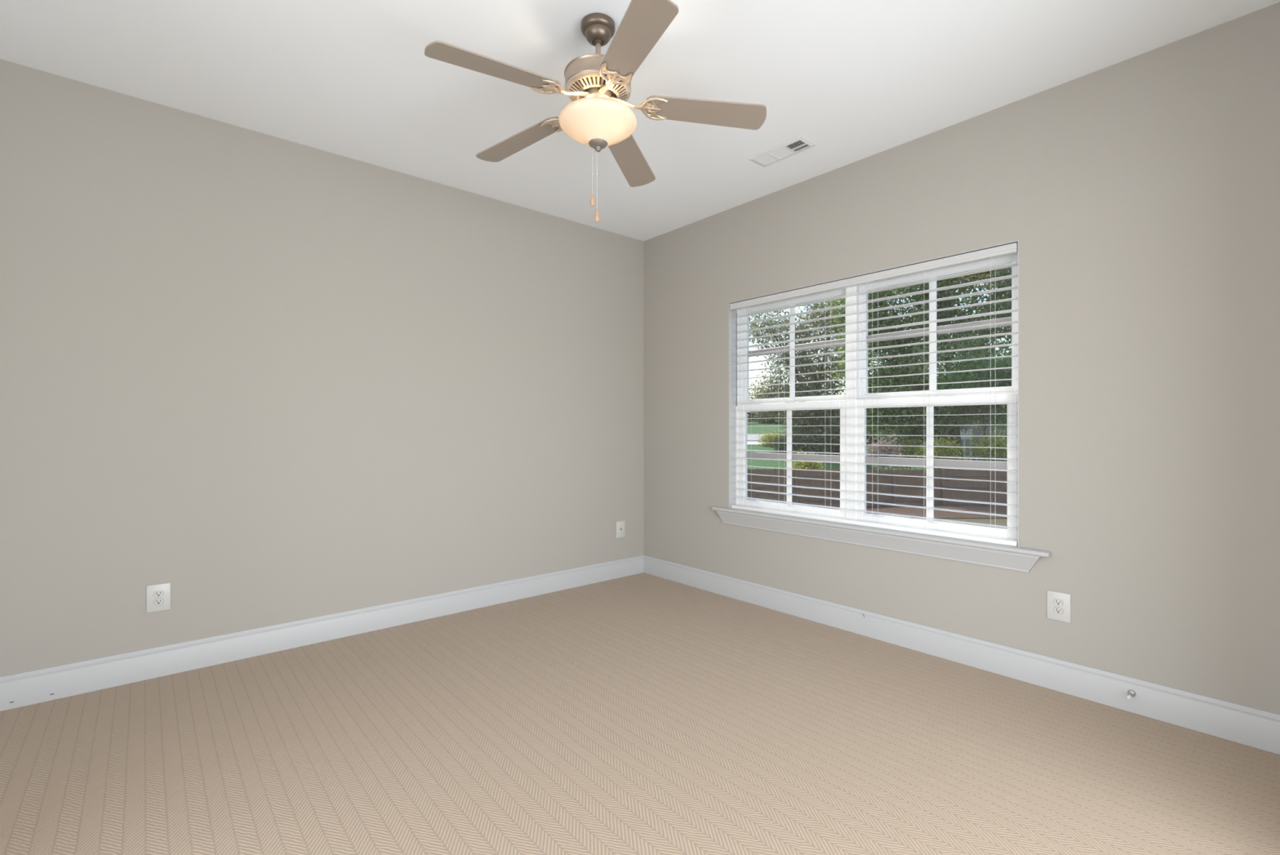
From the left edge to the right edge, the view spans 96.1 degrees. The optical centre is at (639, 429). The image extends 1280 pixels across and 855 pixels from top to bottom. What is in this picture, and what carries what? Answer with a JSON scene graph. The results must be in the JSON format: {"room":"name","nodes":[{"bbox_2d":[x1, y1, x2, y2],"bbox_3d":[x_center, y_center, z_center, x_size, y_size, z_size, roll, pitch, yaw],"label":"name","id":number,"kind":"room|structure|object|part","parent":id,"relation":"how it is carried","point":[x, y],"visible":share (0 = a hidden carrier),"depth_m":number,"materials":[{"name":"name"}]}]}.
{"room":"empty bedroom","nodes":[
{"label":"empty bedroom","id":0,"kind":"room"},
{"bbox_2d":[0,58,644,676],"bbox_3d":[-1.488,-0.129,3.558,3.890,2.863,0.140,0,0,-41],"label":"wall","id":1,"kind":"structure","parent":0,"point":[268,380],"depth_m":3.06,"materials":[{"name":"grey paint"}]},
{"bbox_2d":[146,582,170,613],"bbox_3d":[-2.305,0.806,2.756,0.089,0.129,0.008,0,0,-41],"label":"power outlet","id":2,"kind":"object","parent":1,"relation":"attached to","point":[157,596],"visible":1,"depth_m":2.75,"materials":[{"name":"grey plastic"}]},
{"bbox_2d":[154,598,163,604],"bbox_3d":[-2.303,0.825,2.754,0.034,0.027,0.003,0,0,-41],"label":"receptacle","id":3,"kind":"object","parent":2,"relation":"attached to","point":[157,601],"depth_m":2.75,"materials":[{"name":"grey plastic"}]},
{"bbox_2d":[154,591,163,596],"bbox_3d":[-2.303,0.788,2.754,0.034,0.027,0.003,0,0,-41],"label":"receptacle","id":4,"kind":"object","parent":2,"relation":"attached to","point":[157,593],"depth_m":2.75,"materials":[{"name":"grey plastic"}]},
{"bbox_2d":[0,555,644,711],"bbox_3d":[-1.379,1.112,3.548,3.740,0.140,0.017,0,0,-41],"label":"baseboard","id":5,"kind":"structure","parent":1,"relation":"attached to","point":[38,686],"depth_m":3.04,"materials":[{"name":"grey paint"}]},
{"bbox_2d":[616,520,625,537],"bbox_3d":[-0.154,0.800,4.609,0.089,0.129,0.009,0,0,-41],"label":"wall jack","id":6,"kind":"object","parent":1,"relation":"attached to","point":[620,526],"visible":1,"depth_m":4.61,"materials":[{"name":"grey plastic"}]},
{"bbox_2d":[0,572,1279,854],"bbox_3d":[-0.172,1.242,2.033,3.890,0.120,3.890,0,0,-41],"label":"floor","id":7,"kind":"structure","parent":0,"point":[640,713],"depth_m":2.11,"materials":[{"name":"carpet"}]},
{"bbox_2d":[0,0,1279,240],"bbox_3d":[-0.157,-1.636,2.138,4.050,0.150,4.030,0,0,-41],"label":"ceiling","id":8,"kind":"structure","parent":0,"point":[355,79],"depth_m":2.47,"materials":[{"name":"white paint"}]},
{"bbox_2d":[424,0,766,222],"bbox_3d":[-0.198,-1.179,2.197,1.214,0.764,1.248,0,0,-41],"label":"ceiling fan","id":9,"kind":"object","parent":8,"relation":"hanging from","point":[598,116],"visible":1,"depth_m":2.15,"materials":[{"name":"brown metal"}]},
{"bbox_3d":[-0.491,-1.229,1.962,0.465,0.062,0.130,0,0,-38],"label":"blade","id":10,"kind":"part","parent":9,"relation":"part of","materials":[{"name":"brown wood"}]},
{"bbox_3d":[-0.507,-1.229,2.453,0.465,0.062,0.130,0,0,34],"label":"blade","id":11,"kind":"part","parent":9,"relation":"part of","materials":[{"name":"brown wood"}]},
{"bbox_3d":[-0.183,-0.996,2.218,0.004,0.190,0.004,0,0,-41],"label":"pull chain","id":12,"kind":"part","parent":9,"relation":"part of","materials":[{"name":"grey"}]},
{"bbox_3d":[-0.165,-0.960,2.216,0.004,0.231,0.004,0,0,-41],"label":"pull chain","id":13,"kind":"part","parent":9,"relation":"part of","materials":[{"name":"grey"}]},
{"bbox_3d":[-0.161,-1.155,2.218,0.299,0.114,0.299,0,0,-41],"label":"lamp shade","id":14,"kind":"part","parent":9,"relation":"part of","materials":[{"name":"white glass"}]},
{"bbox_3d":[-0.045,-1.229,2.619,0.130,0.062,0.465,0,0,16],"label":"blade","id":15,"kind":"part","parent":9,"relation":"part of","materials":[{"name":"brown wood"}]},
{"bbox_3d":[-0.020,-1.229,1.825,0.130,0.062,0.465,0,0,-20],"label":"blade","id":16,"kind":"part","parent":9,"relation":"part of","materials":[{"name":"brown wood"}]},
{"bbox_3d":[0.256,-1.229,2.231,0.465,0.062,0.130,0,0,-2],"label":"blade","id":17,"kind":"part","parent":9,"relation":"part of","materials":[{"name":"brown wood"}]},
{"bbox_2d":[747,134,817,167],"bbox_3d":[0.797,-1.555,3.235,0.154,0.010,0.356,0,0,-41],"label":"ceiling vent","id":18,"kind":"object","parent":8,"relation":"in","point":[799,144],"visible":1,"depth_m":3.22,"materials":[{"name":"white metal"}]},
{"bbox_2d":[644,1,1279,714],"bbox_3d":[1.316,-0.129,3.408,0.160,2.863,4.030,0,0,-41],"label":"wall","id":19,"kind":"structure","parent":0,"point":[1140,194],"depth_m":2.54,"materials":[{"name":"grey paint"}]},
{"bbox_2d":[728,240,1018,546],"bbox_3d":[1.273,-0.170,3.458,0.160,1.456,1.786,0,0,-41],"label":"window","id":20,"kind":"structure","parent":19,"relation":"in","point":[736,425],"depth_m":3.43,"materials":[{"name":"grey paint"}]},
{"bbox_3d":[0.990,0.182,3.801,0.036,0.720,0.845,0,0,-41],"label":"sash","id":21,"kind":"part","parent":20,"relation":"part of","materials":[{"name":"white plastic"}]},
{"bbox_3d":[1.021,-0.514,3.828,0.038,0.703,0.845,0,0,-41],"label":"sash","id":22,"kind":"part","parent":20,"relation":"part of","materials":[{"name":"white plastic"}]},
{"bbox_2d":[729,242,1017,546],"bbox_3d":[1.240,-0.165,3.426,0.089,1.445,1.765,0,0,-41],"label":"window blind","id":23,"kind":"object","parent":20,"relation":"attached to","point":[1012,248],"visible":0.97,"depth_m":3.22,"materials":[{"name":"white plastic"}]},
{"bbox_3d":[1.242,0.546,3.428,0.062,0.023,1.761,0,0,-41],"label":"rail","id":24,"kind":"part","parent":23,"relation":"part of","materials":[{"name":"white paint"}]},
{"bbox_3d":[1.351,-0.160,3.305,0.066,1.385,0.001,0,0,-41],"label":"ladder cord","id":25,"kind":"part","parent":23,"relation":"part of","materials":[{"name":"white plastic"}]},
{"bbox_3d":[1.538,-0.160,3.088,0.066,1.385,0.001,0,0,-41],"label":"ladder cord","id":26,"kind":"part","parent":23,"relation":"part of","materials":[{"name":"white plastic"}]},
{"bbox_3d":[1.746,-0.160,2.847,0.066,1.385,0.001,0,0,-41],"label":"ladder cord","id":27,"kind":"part","parent":23,"relation":"part of","materials":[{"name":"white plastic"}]},
{"bbox_3d":[1.571,0.182,3.128,0.036,0.720,0.845,0,0,-41],"label":"sash","id":28,"kind":"part","parent":20,"relation":"part of","materials":[{"name":"white plastic"}]},
{"bbox_3d":[1.602,-0.514,3.155,0.038,0.703,0.845,0,0,-41],"label":"sash","id":29,"kind":"part","parent":20,"relation":"part of","materials":[{"name":"white plastic"}]},
{"bbox_2d":[711,506,1051,572],"bbox_3d":[1.224,0.614,3.409,0.116,0.112,2.036,0,0,-41],"label":"window sill","id":30,"kind":"structure","parent":19,"relation":"attached to","point":[986,553],"depth_m":3.15,"materials":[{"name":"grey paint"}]},
{"bbox_2d":[643,555,1279,754],"bbox_3d":[1.245,1.112,3.353,0.018,0.140,3.740,0,0,-41],"label":"baseboard","id":31,"kind":"structure","parent":19,"relation":"attached to","point":[1242,724],"depth_m":2.71,"materials":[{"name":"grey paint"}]},
{"bbox_2d":[1126,689,1136,698],"bbox_3d":[2.029,1.101,2.383,0.067,0.027,0.027,0,0,-41],"label":"door stop","id":32,"kind":"object","parent":31,"relation":"attached to","point":[1131,692],"visible":1,"depth_m":2.39,"materials":[{"name":"grey metal"}]},
{"bbox_2d":[1047,590,1071,622],"bbox_3d":[1.896,0.802,2.607,0.008,0.129,0.089,0,0,-41],"label":"power outlet","id":33,"kind":"object","parent":19,"relation":"attached to","point":[1059,604],"visible":1,"depth_m":2.60,"materials":[{"name":"grey plastic"}]},
{"bbox_2d":[1053,607,1062,613],"bbox_3d":[1.894,0.821,2.605,0.003,0.027,0.034,0,0,-41],"label":"receptacle","id":34,"kind":"object","parent":33,"relation":"attached to","point":[1056,610],"depth_m":2.60,"materials":[{"name":"grey plastic"}]},
{"bbox_2d":[1053,599,1062,605],"bbox_3d":[1.894,0.784,2.605,0.003,0.027,0.034,0,0,-41],"label":"receptacle","id":35,"kind":"object","parent":33,"relation":"attached to","point":[1056,602],"depth_m":2.60,"materials":[{"name":"grey plastic"}]},
{"label":"outside","id":36,"kind":"structure","parent":0,"visible":0},
{"bbox_2d":[747,422,979,506],"bbox_3d":[39.983,1.007,132.279,206.144,5.650,140.499,0,0,-41],"label":"lawn","id":37,"kind":"structure","parent":36,"point":[753,427],"depth_m":42.75,"materials":[{"name":"green plant"}]},
{"bbox_2d":[747,411,760,422],"bbox_3d":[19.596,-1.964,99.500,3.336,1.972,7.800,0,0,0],"label":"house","id":38,"kind":"structure","parent":37,"relation":"on","point":[748,415],"depth_m":96.01,"materials":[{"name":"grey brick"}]},
{"bbox_2d":[747,411,785,423],"bbox_3d":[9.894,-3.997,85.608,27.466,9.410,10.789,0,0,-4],"label":"tree","id":39,"kind":"object","parent":37,"relation":"on","point":[770,421],"visible":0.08,"depth_m":83.43,"materials":[{"name":"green plant"}]},
{"bbox_2d":[756,427,785,447],"bbox_3d":[10.789,0.913,46.940,2.881,2.322,2.437,0,0,27],"label":"shrub","id":40,"kind":"object","parent":37,"relation":"on","point":[767,438],"visible":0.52,"depth_m":46.79,"materials":[{"name":"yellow plant"}]},
{"bbox_2d":[768,431,805,453],"bbox_3d":[10.722,1.222,42.643,2.548,2.426,2.502,0,0,-41],"label":"shrub","id":41,"kind":"object","parent":37,"relation":"on","point":[779,446],"visible":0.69,"depth_m":42.27,"materials":[{"name":"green plant"}]},
{"bbox_2d":[782,448,825,480],"bbox_3d":[8.464,2.205,29.583,2.241,2.827,2.224,0,0,-41],"label":"shrub","id":42,"kind":"object","parent":37,"relation":"on","point":[797,464],"visible":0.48,"depth_m":29.21,"materials":[{"name":"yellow plant"}]},
{"bbox_2d":[749,299,870,455],"bbox_3d":[13.220,-5.238,44.493,10.690,16.572,10.174,0,0,-41],"label":"shade tree","id":43,"kind":"object","parent":37,"relation":"on","point":[817,419],"visible":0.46,"depth_m":42.76,"materials":[{"name":"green plant"}]},
{"bbox_2d":[834,422,901,446],"bbox_3d":[23.154,1.521,60.366,8.597,6.850,6.710,0,0,-30],"label":"tree","id":44,"kind":"object","parent":37,"relation":"on","point":[870,437],"visible":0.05,"depth_m":58.99,"materials":[{"name":"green plant"}]},
{"bbox_2d":[866,431,906,469],"bbox_3d":[12.835,1.908,30.460,2.445,3.536,2.179,0,0,19],"label":"shrub","id":45,"kind":"object","parent":37,"relation":"on","point":[887,450],"visible":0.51,"depth_m":30.17,"materials":[{"name":"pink plant"}]},
{"bbox_2d":[884,425,915,450],"bbox_3d":[35.958,1.054,76.419,9.995,7.693,7.026,0,0,-14],"label":"tree","id":46,"kind":"object","parent":37,"relation":"on","point":[899,439],"visible":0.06,"depth_m":74.59,"materials":[{"name":"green plant"}]},
{"bbox_2d":[885,435,925,470],"bbox_3d":[15.370,2.082,33.474,2.798,3.372,2.793,0,0,-11],"label":"shrub","id":47,"kind":"object","parent":37,"relation":"on","point":[908,446],"visible":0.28,"depth_m":33.16,"materials":[{"name":"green plant"}]},
{"bbox_2d":[813,266,1011,470],"bbox_3d":[19.151,-5.162,34.231,16.425,18.157,9.009,0,0,-1],"label":"shade tree","id":48,"kind":"object","parent":37,"relation":"on","point":[953,415],"visible":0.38,"depth_m":33.23,"materials":[{"name":"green plant"}]},
{"bbox_2d":[907,431,976,470],"bbox_3d":[15.517,1.992,29.773,2.436,3.780,2.770,0,0,-41],"label":"shrub","id":49,"kind":"object","parent":37,"relation":"on","point":[941,451],"visible":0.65,"depth_m":29.39,"materials":[{"name":"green plant"}]},
{"bbox_2d":[915,415,1007,470],"bbox_3d":[32.239,-0.176,54.990,10.728,8.117,6.020,0,0,0],"label":"house","id":50,"kind":"structure","parent":37,"relation":"on","point":[969,433],"depth_m":55.20,"materials":[{"name":"beige"}]},
{"bbox_3d":[29.359,2.343,52.110,0.120,2.879,0.120,0,0,0],"label":"post","id":51,"kind":"part","parent":50,"relation":"part of","materials":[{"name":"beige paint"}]},
{"bbox_3d":[29.176,0.296,52.050,1.653,0.649,0.100,0,0,0],"label":"railing","id":52,"kind":"part","parent":50,"relation":"part of","materials":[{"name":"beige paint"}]},
{"bbox_2d":[937,342,1011,459],"bbox_3d":[18.136,-0.311,30.174,5.039,8.387,4.726,0,0,-41],"label":"tree","id":53,"kind":"object","parent":37,"relation":"on","point":[996,374],"visible":0.66,"depth_m":29.76,"materials":[{"name":"green plant"}]},
{"bbox_2d":[961,428,1007,461],"bbox_3d":[18.345,1.819,29.886,2.875,4.126,2.858,0,0,21],"label":"shrub","id":54,"kind":"object","parent":37,"relation":"on","point":[985,451],"visible":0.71,"depth_m":29.68,"materials":[{"name":"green plant"}]},
{"bbox_2d":[991,427,1007,457],"bbox_3d":[24.527,1.594,38.007,2.886,4.576,2.661,0,0,7],"label":"shrub","id":55,"kind":"object","parent":37,"relation":"on","point":[1005,434],"visible":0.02,"depth_m":38.19,"materials":[{"name":"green plant"}]},
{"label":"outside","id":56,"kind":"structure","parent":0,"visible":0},
{"bbox_2d":[819,506,1007,528],"bbox_3d":[10.215,3.739,17.500,32.834,0.187,21.001,0,0,0],"label":"yard","id":57,"kind":"structure","parent":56,"point":[1002,522],"depth_m":23.49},
{"bbox_2d":[747,468,1007,506],"bbox_3d":[8.680,2.866,27.942,26.673,1.933,0.165,0,0,0],"label":"wooden fence","id":58,"kind":"object","parent":57,"relation":"on","point":[996,475],"visible":0.33,"depth_m":28.00,"materials":[{"name":"brown wood"}]},
{"bbox_3d":[5.223,2.877,27.905,0.090,1.910,0.090,0,0,0],"label":"post","id":59,"kind":"part","parent":58,"relation":"part of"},
{"bbox_3d":[7.593,2.877,27.905,0.090,1.910,0.090,0,0,0],"label":"post","id":60,"kind":"part","parent":58,"relation":"part of","materials":[{"name":"brown wood"}]},
{"bbox_3d":[8.643,2.832,27.977,26.600,1.290,0.043,0,0,0],"label":"rail","id":61,"kind":"part","parent":58,"relation":"part of","materials":[{"name":"brown wood"}]},
{"bbox_3d":[12.333,2.877,27.905,0.090,1.910,0.090,0,0,0],"label":"post","id":62,"kind":"part","parent":58,"relation":"part of","materials":[{"name":"brown wood"}]},
{"bbox_3d":[14.703,2.877,27.905,0.090,1.910,0.090,0,0,0],"label":"post","id":63,"kind":"part","parent":58,"relation":"part of","materials":[{"name":"brown wood"}]},
{"bbox_3d":[17.073,2.877,27.905,0.090,1.910,0.090,0,0,0],"label":"post","id":64,"kind":"part","parent":58,"relation":"part of","materials":[{"name":"brown wood"}]},
{"bbox_2d":[831,504,1007,518],"bbox_3d":[15.739,3.967,25.950,14.599,0.761,3.500,0,0,0],"label":"mulch bed","id":65,"kind":"object","parent":57,"relation":"on","point":[995,508],"visible":0.2,"depth_m":25.66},
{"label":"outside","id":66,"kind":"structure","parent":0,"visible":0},
{"bbox_2d":[747,434,783,440],"bbox_3d":[11.010,0.776,54.250,9.048,0.518,5.500,0,0,0],"label":"road","id":67,"kind":"structure","parent":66,"point":[750,437],"depth_m":54.29,"materials":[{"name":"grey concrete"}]},
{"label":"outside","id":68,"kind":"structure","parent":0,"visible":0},
{"bbox_2d":[747,440,764,444],"bbox_3d":[9.081,1.180,49.200,6.121,0.258,2.800,0,0,0],"label":"sidewalk","id":69,"kind":"structure","parent":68,"point":[756,442],"depth_m":49.13,"materials":[{"name":"concrete"}]}
]}

